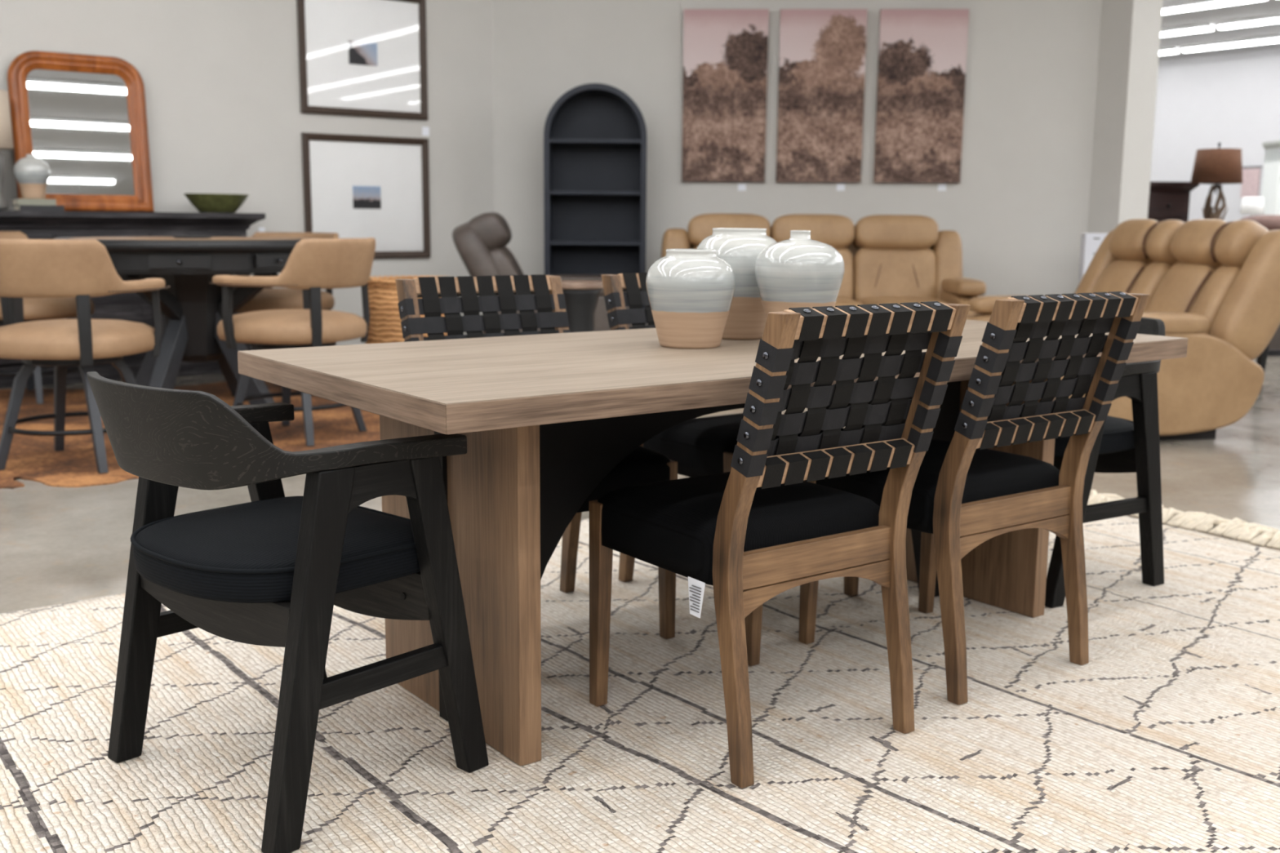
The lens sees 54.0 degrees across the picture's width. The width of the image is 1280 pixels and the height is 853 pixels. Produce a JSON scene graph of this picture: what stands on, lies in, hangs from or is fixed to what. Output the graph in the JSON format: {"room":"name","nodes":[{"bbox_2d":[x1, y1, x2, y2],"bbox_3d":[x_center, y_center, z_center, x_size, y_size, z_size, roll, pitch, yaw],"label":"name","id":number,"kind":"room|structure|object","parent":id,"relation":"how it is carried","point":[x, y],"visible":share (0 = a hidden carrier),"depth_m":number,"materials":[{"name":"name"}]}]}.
{"room":"store","nodes":[
{"label":"store","id":0,"kind":"room"},
{"bbox_2d":[0,0,494,347],"bbox_3d":[-5.809,-1.940,6.993,11.363,3.612,0.150,-6,11,-36],"label":"wall","id":1,"kind":"structure","parent":0,"point":[220,78],"depth_m":9.09,"materials":[{"name":"white paint"}]},
{"bbox_2d":[258,227,265,231],"bbox_3d":[-2.785,-1.433,9.248,0.045,0.065,0.006,-6,11,-36],"label":"price tag","id":2,"kind":"object","parent":1,"relation":"attached to","point":[260,229],"visible":0.36,"depth_m":9.24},
{"bbox_2d":[296,0,427,119],"bbox_3d":[-2.086,-2.827,9.516,1.030,0.930,0.036,-6,11,-36],"label":"framed print","id":3,"kind":"object","parent":1,"relation":"attached to","point":[362,58],"visible":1,"depth_m":9.52,"materials":[{"name":"brown metal"}]},
{"bbox_2d":[348,40,377,66],"bbox_3d":[-2.099,-2.827,9.515,0.230,0.170,0.003,-6,11,-36],"label":"print","id":4,"kind":"object","parent":3,"relation":"attached to","point":[361,53],"depth_m":9.51},
{"bbox_2d":[301,132,431,257],"bbox_3d":[-2.094,-1.767,9.689,1.030,0.930,0.036,-6,11,-36],"label":"framed print","id":5,"kind":"object","parent":1,"relation":"attached to","point":[354,186],"visible":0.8,"depth_m":9.70,"materials":[{"name":"white paper"}]},
{"bbox_2d":[352,186,381,208],"bbox_3d":[-2.107,-1.767,9.689,0.230,0.170,0.003,-6,11,-36],"label":"print","id":6,"kind":"object","parent":5,"relation":"attached to","point":[363,197],"depth_m":9.69},
{"bbox_2d":[422,126,429,136],"bbox_3d":[-1.692,-2.331,9.917,0.060,0.070,0.006,-6,11,-36],"label":"price tag","id":7,"kind":"object","parent":1,"relation":"attached to","point":[425,130],"visible":1,"depth_m":9.91,"materials":[{"name":"white paper"}]},
{"bbox_2d":[0,355,1279,613],"bbox_3d":[3.421,-0.145,7.945,27.000,0.100,24.000,-6,11,-36],"label":"floor","id":8,"kind":"structure","parent":0,"point":[59,544],"depth_m":4.79,"materials":[{"name":"concrete"}]},
{"bbox_2d":[0,210,266,388],"bbox_3d":[-4.059,-0.816,7.994,3.250,1.098,0.595,-6,11,-36],"label":"sideboard","id":9,"kind":"object","parent":8,"relation":"on","point":[128,306],"visible":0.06,"depth_m":8.20,"materials":[{"name":"black wood"}]},
{"bbox_2d":[0,89,13,210],"bbox_3d":[-4.126,-1.717,7.820,0.409,0.735,0.409,-3,10,-18],"label":"table lamp","id":10,"kind":"object","parent":9,"relation":"on","point":[6,131],"visible":1,"depth_m":7.80,"materials":[{"name":"fabric"}]},
{"bbox_2d":[13,204,64,211],"bbox_3d":[-3.799,-1.379,7.934,0.260,0.036,0.200,-6,11,-36],"label":"book","id":11,"kind":"object","parent":9,"relation":"on","point":[16,207],"visible":0.96,"depth_m":7.85,"materials":[{"name":"grey paper"}]},
{"bbox_2d":[13,198,56,205],"bbox_3d":[-3.818,-1.414,7.913,0.220,0.039,0.180,-6,11,-36],"label":"book","id":12,"kind":"object","parent":11,"relation":"on","point":[16,201],"visible":0.96,"depth_m":7.84,"materials":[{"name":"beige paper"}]},
{"bbox_2d":[13,154,50,199],"bbox_3d":[-3.817,-1.569,7.887,0.208,0.276,0.208,-6,11,-36],"label":"jar","id":13,"kind":"object","parent":12,"relation":"on","point":[32,173],"visible":0.96,"depth_m":7.83,"materials":[{"name":"white ceramic"}]},
{"bbox_2d":[7,50,154,212],"bbox_3d":[-3.705,-1.948,8.339,0.845,1.028,0.146,-6,11,-36],"label":"framed mirror","id":14,"kind":"object","parent":9,"relation":"on","point":[84,116],"visible":0.91,"depth_m":8.35,"materials":[{"name":"brown wood"}]},
{"bbox_2d":[26,69,134,195],"bbox_3d":[-3.714,-1.949,8.351,0.635,0.820,0.004,-6,6,-36],"label":"mirror glass","id":15,"kind":"object","parent":14,"relation":"attached to","point":[81,122],"depth_m":8.36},
{"bbox_2d":[183,193,249,213],"bbox_3d":[-2.925,-1.542,8.687,0.444,0.129,0.333,-6,11,-36],"label":"bowl","id":16,"kind":"object","parent":9,"relation":"on","point":[202,202],"visible":0.98,"depth_m":8.57,"materials":[{"name":"green ceramic"}]},
{"bbox_2d":[0,381,380,488],"bbox_3d":[-2.495,-0.047,6.741,2.467,0.005,3.337,-5,11,-28],"label":"cowhide rug","id":17,"kind":"object","parent":8,"relation":"on","point":[33,458],"visible":0.33,"depth_m":6.13,"materials":[{"name":"brown fur"}]},
{"bbox_2d":[0,231,94,404],"bbox_3d":[-3.630,-0.657,7.401,0.751,0.968,0.840,3,10,15],"label":"counter stool","id":18,"kind":"object","parent":17,"relation":"on","point":[60,308],"visible":0.21,"depth_m":7.18,"materials":[{"name":"beige leather"}]},
{"bbox_2d":[0,239,169,473],"bbox_3d":[-2.453,-0.319,5.389,0.840,0.968,0.751,1,9,5],"label":"counter stool","id":19,"kind":"object","parent":17,"relation":"on","point":[82,269],"visible":0.93,"depth_m":5.14,"materials":[{"name":"beige leather"}]},
{"bbox_2d":[53,235,313,404],"bbox_3d":[-2.507,-0.594,7.105,1.450,0.956,1.450,-6,11,-36],"label":"pub table","id":20,"kind":"object","parent":17,"relation":"on","point":[191,308],"visible":0.7,"depth_m":6.85,"materials":[{"name":"black paint"}]},
{"bbox_2d":[227,231,338,387],"bbox_3d":[-2.300,-0.756,8.071,0.840,0.968,0.751,2,9,12],"label":"counter stool","id":21,"kind":"object","parent":17,"relation":"on","point":[269,298],"visible":0.11,"depth_m":7.79,"materials":[{"name":"beige leather"}]},
{"bbox_2d":[208,237,376,446],"bbox_3d":[-1.653,-0.432,6.119,0.751,0.968,0.840,4,10,19],"label":"counter stool","id":22,"kind":"object","parent":17,"relation":"on","point":[313,265],"visible":0.94,"depth_m":5.84,"materials":[{"name":"beige leather"}]},
{"bbox_2d":[361,275,447,343],"bbox_3d":[-1.482,-0.604,8.049,0.620,0.699,0.620,-6,11,-36],"label":"wicker basket","id":23,"kind":"object","parent":8,"relation":"on","point":[384,323],"visible":0.24,"depth_m":7.77,"materials":[{"name":"beige wicker"}]},
{"bbox_2d":[452,212,632,333],"bbox_3d":[-0.654,-0.952,8.916,1.304,1.119,1.015,0,9,-3],"label":"recliner","id":24,"kind":"object","parent":8,"relation":"on","point":[480,242],"visible":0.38,"depth_m":8.53,"materials":[{"name":"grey leather"}]},
{"bbox_2d":[560,280,603,332],"bbox_3d":[-0.353,-0.456,7.105,0.310,0.728,0.310,-6,11,-36],"label":"end table","id":25,"kind":"object","parent":8,"relation":"on","point":[581,296],"visible":0.43,"depth_m":6.97,"materials":[{"name":"black paint"}]},
{"bbox_2d":[543,83,646,324],"bbox_3d":[-0.351,-1.623,9.968,0.800,2.110,0.300,0,9,0],"label":"bookcase","id":26,"kind":"object","parent":8,"relation":"on","point":[595,134],"visible":0.77,"depth_m":10.03,"materials":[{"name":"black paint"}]},
{"bbox_2d":[0,489,1279,852],"bbox_3d":[0.142,0.684,2.250,6.083,0.052,4.249,-6,11,-36],"label":"area rug","id":27,"kind":"object","parent":8,"relation":"on","point":[1167,740],"visible":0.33,"depth_m":2.59,"materials":[{"name":"fabric"}]},
{"bbox_2d":[86,371,488,852],"bbox_3d":[-0.688,0.279,2.365,0.602,0.777,0.563,9,12,41],"label":"armchair","id":28,"kind":"object","parent":27,"relation":"on","point":[272,569],"visible":1,"depth_m":2.19,"materials":[{"name":"black wood"}]},
{"bbox_2d":[136,497,414,568],"bbox_3d":[-0.682,0.191,2.357,0.500,0.030,0.455,9,12,41],"label":"seat cushion","id":29,"kind":"object","parent":28,"relation":"on","point":[263,533],"depth_m":2.27,"materials":[{"name":"black fabric"}]},
{"bbox_2d":[395,274,677,639],"bbox_3d":[-0.273,0.074,3.249,0.492,0.902,0.613,-6,11,-35],"label":"chair","id":30,"kind":"object","parent":27,"relation":"on","point":[542,293],"visible":0.41,"depth_m":3.33,"materials":[{"name":"brown wood"}]},
{"bbox_2d":[577,445,670,512],"bbox_3d":[-0.222,0.106,3.180,0.474,0.137,0.433,-6,11,-35],"label":"seat cushion","id":31,"kind":"object","parent":30,"relation":"on","point":[643,465],"depth_m":3.07,"materials":[{"name":"black fabric"}]},
{"bbox_2d":[237,320,1187,766],"bbox_3d":[0.268,0.175,3.098,2.173,0.760,0.980,-6,11,-36],"label":"dining table","id":32,"kind":"object","parent":27,"relation":"on","point":[544,419],"visible":0.68,"depth_m":2.53,"materials":[{"name":"brown wood"}]},
{"bbox_2d":[645,248,735,349],"bbox_3d":[0.119,-0.302,2.949,0.210,0.227,0.210,-9,13,-44],"label":"jar","id":33,"kind":"object","parent":32,"relation":"on","point":[691,291],"visible":1,"depth_m":2.88,"materials":[{"name":"white ceramic"}]},
{"bbox_2d":[696,227,777,340],"bbox_3d":[0.249,-0.362,3.175,0.224,0.275,0.224,-6,11,-36],"label":"jar","id":34,"kind":"object","parent":32,"relation":"on","point":[740,247],"visible":0.59,"depth_m":3.09,"materials":[{"name":"white ceramic"}]},
{"bbox_2d":[754,230,844,320],"bbox_3d":[0.377,-0.327,2.978,0.211,0.272,0.211,-6,11,-36],"label":"jar","id":35,"kind":"object","parent":32,"relation":"on","point":[798,271],"visible":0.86,"depth_m":2.90,"materials":[{"name":"white ceramic"}]},
{"bbox_2d":[601,272,858,596],"bbox_3d":[0.258,0.018,3.621,0.492,0.902,0.613,-6,11,-36],"label":"chair","id":36,"kind":"object","parent":27,"relation":"on","point":[703,446],"visible":0.24,"depth_m":3.51,"materials":[{"name":"brown wood"}]},
{"bbox_2d":[643,413,844,477],"bbox_3d":[0.311,0.049,3.552,0.474,0.137,0.433,-6,11,-36],"label":"seat cushion","id":37,"kind":"object","parent":36,"relation":"on","point":[703,446],"depth_m":3.41,"materials":[{"name":"black fabric"}]},
{"bbox_2d":[589,301,970,788],"bbox_3d":[0.260,0.185,2.594,0.492,0.902,0.613,-6,11,-35],"label":"chair","id":38,"kind":"object","parent":27,"relation":"on","point":[756,531],"visible":1,"depth_m":2.44,"materials":[{"name":"brown wood"}]},
{"bbox_2d":[597,471,879,585],"bbox_3d":[0.207,0.193,2.669,0.474,0.137,0.433,-6,11,-35],"label":"seat cushion","id":39,"kind":"object","parent":38,"relation":"on","point":[673,526],"depth_m":2.53,"materials":[{"name":"black fabric"}]},
{"bbox_2d":[798,291,1149,705],"bbox_3d":[0.774,0.121,3.010,0.492,0.902,0.613,-6,11,-35],"label":"chair","id":40,"kind":"object","parent":27,"relation":"on","point":[966,493],"visible":0.91,"depth_m":2.83,"materials":[{"name":"brown wood"}]},
{"bbox_2d":[815,440,1059,533],"bbox_3d":[0.721,0.128,3.086,0.474,0.137,0.433,-6,11,-35],"label":"seat cushion","id":41,"kind":"object","parent":40,"relation":"on","point":[991,474],"depth_m":2.93,"materials":[{"name":"black fabric"}]},
{"bbox_2d":[1044,316,1164,608],"bbox_3d":[1.226,0.059,3.798,0.563,0.777,0.602,-6,11,-32],"label":"armchair","id":42,"kind":"object","parent":27,"relation":"on","point":[1121,445],"visible":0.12,"depth_m":3.59,"materials":[{"name":"black wood"}]},
{"bbox_2d":[1070,415,1133,436],"bbox_3d":[1.220,-0.027,3.779,0.455,0.030,0.500,-6,11,-32],"label":"seat cushion","id":43,"kind":"object","parent":42,"relation":"on","point":[1113,426],"depth_m":3.61,"materials":[{"name":"black fabric"}]},
{"bbox_2d":[661,213,986,315],"bbox_3d":[1.288,-0.991,9.227,2.295,1.126,1.096,0,9,0],"label":"reclining sofa","id":44,"kind":"object","parent":8,"relation":"on","point":[888,259],"visible":0.33,"depth_m":9.34,"materials":[{"name":"beige leather"}]},
{"bbox_2d":[834,296,862,307],"bbox_3d":[1.286,-0.707,9.113,0.615,0.458,0.750,0,9,0],"label":"seat cushion","id":45,"kind":"object","parent":44,"relation":"on","point":[841,300],"depth_m":8.83,"materials":[{"name":"beige leather"}]},
{"bbox_2d":[857,296,948,305],"bbox_3d":[1.911,-0.702,9.113,0.615,0.458,0.750,0,9,0],"label":"seat cushion","id":46,"kind":"object","parent":44,"relation":"on","point":[863,300],"depth_m":9.02,"materials":[{"name":"beige leather"}]},
{"bbox_2d":[1078,232,1107,284],"bbox_3d":[3.663,-0.973,9.613,0.600,1.000,0.102,1,9,0],"label":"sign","id":47,"kind":"object","parent":8,"relation":"on","point":[1090,242],"visible":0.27,"depth_m":9.51,"materials":[{"name":"white paper"}]},
{"bbox_2d":[966,218,1279,440],"bbox_3d":[2.587,-0.587,6.895,1.244,1.098,1.580,-1,9,-11],"label":"reclining loveseat","id":48,"kind":"object","parent":8,"relation":"on","point":[1214,284],"visible":0.52,"depth_m":6.26,"materials":[{"name":"beige leather"}]},
{"bbox_2d":[973,316,990,321],"bbox_3d":[2.298,-0.403,7.176,0.780,0.438,0.585,-1,9,-11],"label":"seat cushion","id":49,"kind":"object","parent":48,"relation":"on","point":[980,318],"depth_m":7.21,"materials":[{"name":"beige leather"}]},
{"bbox_2d":[1086,0,1163,233],"bbox_3d":[3.749,-2.393,10.214,0.400,3.612,0.690,-6,11,-36],"label":"wall pier","id":50,"kind":"object","parent":8,"relation":"on","point":[1130,30],"visible":0.33,"depth_m":9.91,"materials":[{"name":"white paint"}]},
{"bbox_2d":[1147,181,1199,222],"bbox_3d":[5.153,-1.783,13.091,1.000,1.500,0.560,0,9,0],"label":"dresser","id":51,"kind":"object","parent":8,"relation":"on","point":[1167,200],"visible":0.1,"depth_m":12.77,"materials":[{"name":"brown wood"}]},
{"bbox_2d":[1256,342,1279,391],"bbox_3d":[4.309,-0.723,7.960,0.531,1.050,0.460,-2,10,-16],"label":"dining chair","id":52,"kind":"object","parent":8,"relation":"on","point":[1261,360],"visible":0.07,"depth_m":8.12,"materials":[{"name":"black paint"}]},
{"bbox_2d":[1259,140,1279,215],"bbox_3d":[8.732,-2.551,16.039,1.540,2.120,0.450,0,9,0],"label":"display cabinet","id":53,"kind":"object","parent":8,"relation":"on","point":[1270,192],"visible":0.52,"depth_m":15.92,"materials":[{"name":"white paint"}]},
{"bbox_2d":[1268,324,1279,350],"bbox_3d":[5.698,-1.117,11.186,1.350,0.809,1.355,0,9,0],"label":"bed","id":54,"kind":"object","parent":8,"relation":"on","point":[1274,344],"visible":0.02,"depth_m":10.57,"materials":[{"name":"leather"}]},
{"bbox_3d":[5.329,-1.592,10.898,0.580,0.188,0.420,0,9,-1],"label":"pillow","id":55,"kind":"object","parent":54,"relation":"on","visible":0},
{"bbox_2d":[1239,214,1279,231],"bbox_3d":[5.517,-1.762,10.871,0.580,0.138,0.420,0,9,-1],"label":"pillow","id":56,"kind":"object","parent":55,"relation":"on","point":[1271,222],"visible":0.54,"depth_m":10.69,"materials":[{"name":"pink fabric"}]},
{"bbox_3d":[7.211,-1.616,14.955,0.600,0.600,0.600,-6,11,-36],"label":"table","id":57,"kind":"object","parent":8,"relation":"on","visible":0},
{"bbox_2d":[1240,196,1264,216],"bbox_3d":[7.216,-2.306,14.842,0.260,0.800,0.260,-6,11,-36],"label":"table lamp","id":58,"kind":"object","parent":57,"relation":"on","point":[1251,206],"visible":0.5,"depth_m":14.70,"materials":[{"name":"white fabric"}]},
{"bbox_3d":[5.638,-1.358,12.458,0.600,0.872,0.460,0,9,0],"label":"nightstand","id":59,"kind":"object","parent":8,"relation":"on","visible":0},
{"bbox_2d":[1190,142,1242,220],"bbox_3d":[5.645,-2.280,12.318,0.470,0.994,0.470,-6,11,-36],"label":"table lamp","id":60,"kind":"object","parent":59,"relation":"on","point":[1218,166],"visible":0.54,"depth_m":12.13,"materials":[{"name":"brown fabric"}]},
{"bbox_2d":[492,0,1102,325],"bbox_3d":[1.229,-2.416,10.233,4.850,3.612,0.150,1,9,3],"label":"wall","id":61,"kind":"structure","parent":0,"point":[1018,209],"depth_m":10.15,"materials":[{"name":"white paint"}]},
{"bbox_2d":[681,8,768,182],"bbox_3d":[0.681,-2.655,10.103,0.674,1.345,0.039,1,11,3],"label":"print","id":62,"kind":"object","parent":61,"relation":"attached to","point":[726,51],"visible":1,"depth_m":10.08},
{"bbox_2d":[737,183,746,191],"bbox_3d":[0.832,-1.954,10.249,0.066,0.055,0.004,1,9,3],"label":"price tag","id":63,"kind":"object","parent":61,"relation":"attached to","point":[742,187],"visible":1,"depth_m":10.25,"materials":[{"name":"white paper"}]},
{"bbox_2d":[775,8,867,182],"bbox_3d":[1.451,-2.643,10.066,0.684,1.345,0.039,1,11,3],"label":"print","id":64,"kind":"object","parent":61,"relation":"attached to","point":[822,53],"visible":1,"depth_m":10.04},
{"bbox_2d":[836,183,844,191],"bbox_3d":[1.632,-1.946,10.210,0.066,0.055,0.004,1,9,3],"label":"price tag","id":65,"kind":"object","parent":61,"relation":"attached to","point":[841,187],"visible":1,"depth_m":10.21,"materials":[{"name":"white paper"}]},
{"bbox_2d":[873,8,968,182],"bbox_3d":[2.240,-2.631,10.029,0.690,1.345,0.039,1,11,3],"label":"print","id":66,"kind":"object","parent":61,"relation":"attached to","point":[922,67],"visible":1,"depth_m":10.01},
{"bbox_2d":[937,183,946,191],"bbox_3d":[2.447,-1.939,10.171,0.066,0.055,0.004,1,9,3],"label":"price tag","id":67,"kind":"object","parent":61,"relation":"attached to","point":[941,187],"visible":1,"depth_m":10.17,"materials":[{"name":"white paper"}]},
{"bbox_2d":[1150,48,1279,222],"bbox_3d":[12.540,-2.995,14.304,0.150,3.612,24.000,-6,11,-36],"label":"wall","id":68,"kind":"structure","parent":0,"point":[1233,100],"depth_m":19.10,"materials":[{"name":"white paint"}]},
{"bbox_2d":[1240,165,1262,197],"bbox_3d":[9.108,-3.649,18.734,0.030,0.460,0.300,-6,11,-36],"label":"wall picture","id":69,"kind":"object","parent":68,"relation":"attached to","point":[1251,175],"visible":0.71,"depth_m":18.72,"materials":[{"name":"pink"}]},
{"bbox_2d":[1159,0,1279,61],"bbox_3d":[3.449,-3.808,7.347,27.000,0.100,24.000,-6,11,-36],"label":"ceiling","id":70,"kind":"structure","parent":0,"point":[1265,7],"depth_m":16.39,"materials":[{"name":"grey paint"}]},
{"bbox_2d":[1159,46,1182,54],"bbox_3d":[7.087,-5.610,19.106,0.180,0.080,2.360,-6,11,-36],"label":"strip light","id":71,"kind":"object","parent":70,"relation":"attached to","point":[1171,50],"visible":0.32,"depth_m":18.21,"materials":[{"name":"white plastic"}]},
{"bbox_2d":[1159,49,1178,54],"bbox_3d":[7.087,-5.588,19.110,0.110,0.035,2.320,-6,11,-36],"label":"diffuser","id":72,"kind":"object","parent":71,"relation":"attached to","point":[1161,51],"depth_m":18.26,"materials":[{"name":"white plastic"}]},
{"bbox_2d":[1160,22,1217,36],"bbox_3d":[6.623,-5.267,16.987,0.180,0.080,2.360,-6,11,-36],"label":"strip light","id":73,"kind":"object","parent":70,"relation":"attached to","point":[1208,26],"visible":0.32,"depth_m":16.25,"materials":[{"name":"white plastic"}]},
{"bbox_2d":[1160,26,1213,36],"bbox_3d":[6.622,-5.245,16.991,0.110,0.035,2.320,-6,11,-36],"label":"diffuser","id":74,"kind":"object","parent":73,"relation":"attached to","point":[1175,30],"depth_m":16.32,"materials":[{"name":"white plastic"}]},
{"bbox_2d":[1162,0,1263,13],"bbox_3d":[6.218,-4.911,14.788,0.180,0.080,2.360,-6,11,-36],"label":"strip light","id":75,"kind":"object","parent":70,"relation":"attached to","point":[1199,4],"visible":0.48,"depth_m":14.42,"materials":[{"name":"white plastic"}]},
{"bbox_2d":[1179,34,1279,52],"bbox_3d":[8.538,-5.283,17.172,0.180,0.080,2.360,-6,11,-36],"label":"strip light","id":76,"kind":"object","parent":70,"relation":"attached to","point":[1272,38],"visible":1,"depth_m":17.48,"materials":[{"name":"white plastic"}]},
{"bbox_2d":[1215,13,1279,29],"bbox_3d":[8.074,-4.941,15.053,0.180,0.080,2.360,-6,11,-36],"label":"strip light","id":77,"kind":"object","parent":70,"relation":"attached to","point":[1271,19],"visible":1,"depth_m":15.62,"materials":[{"name":"white plastic"}]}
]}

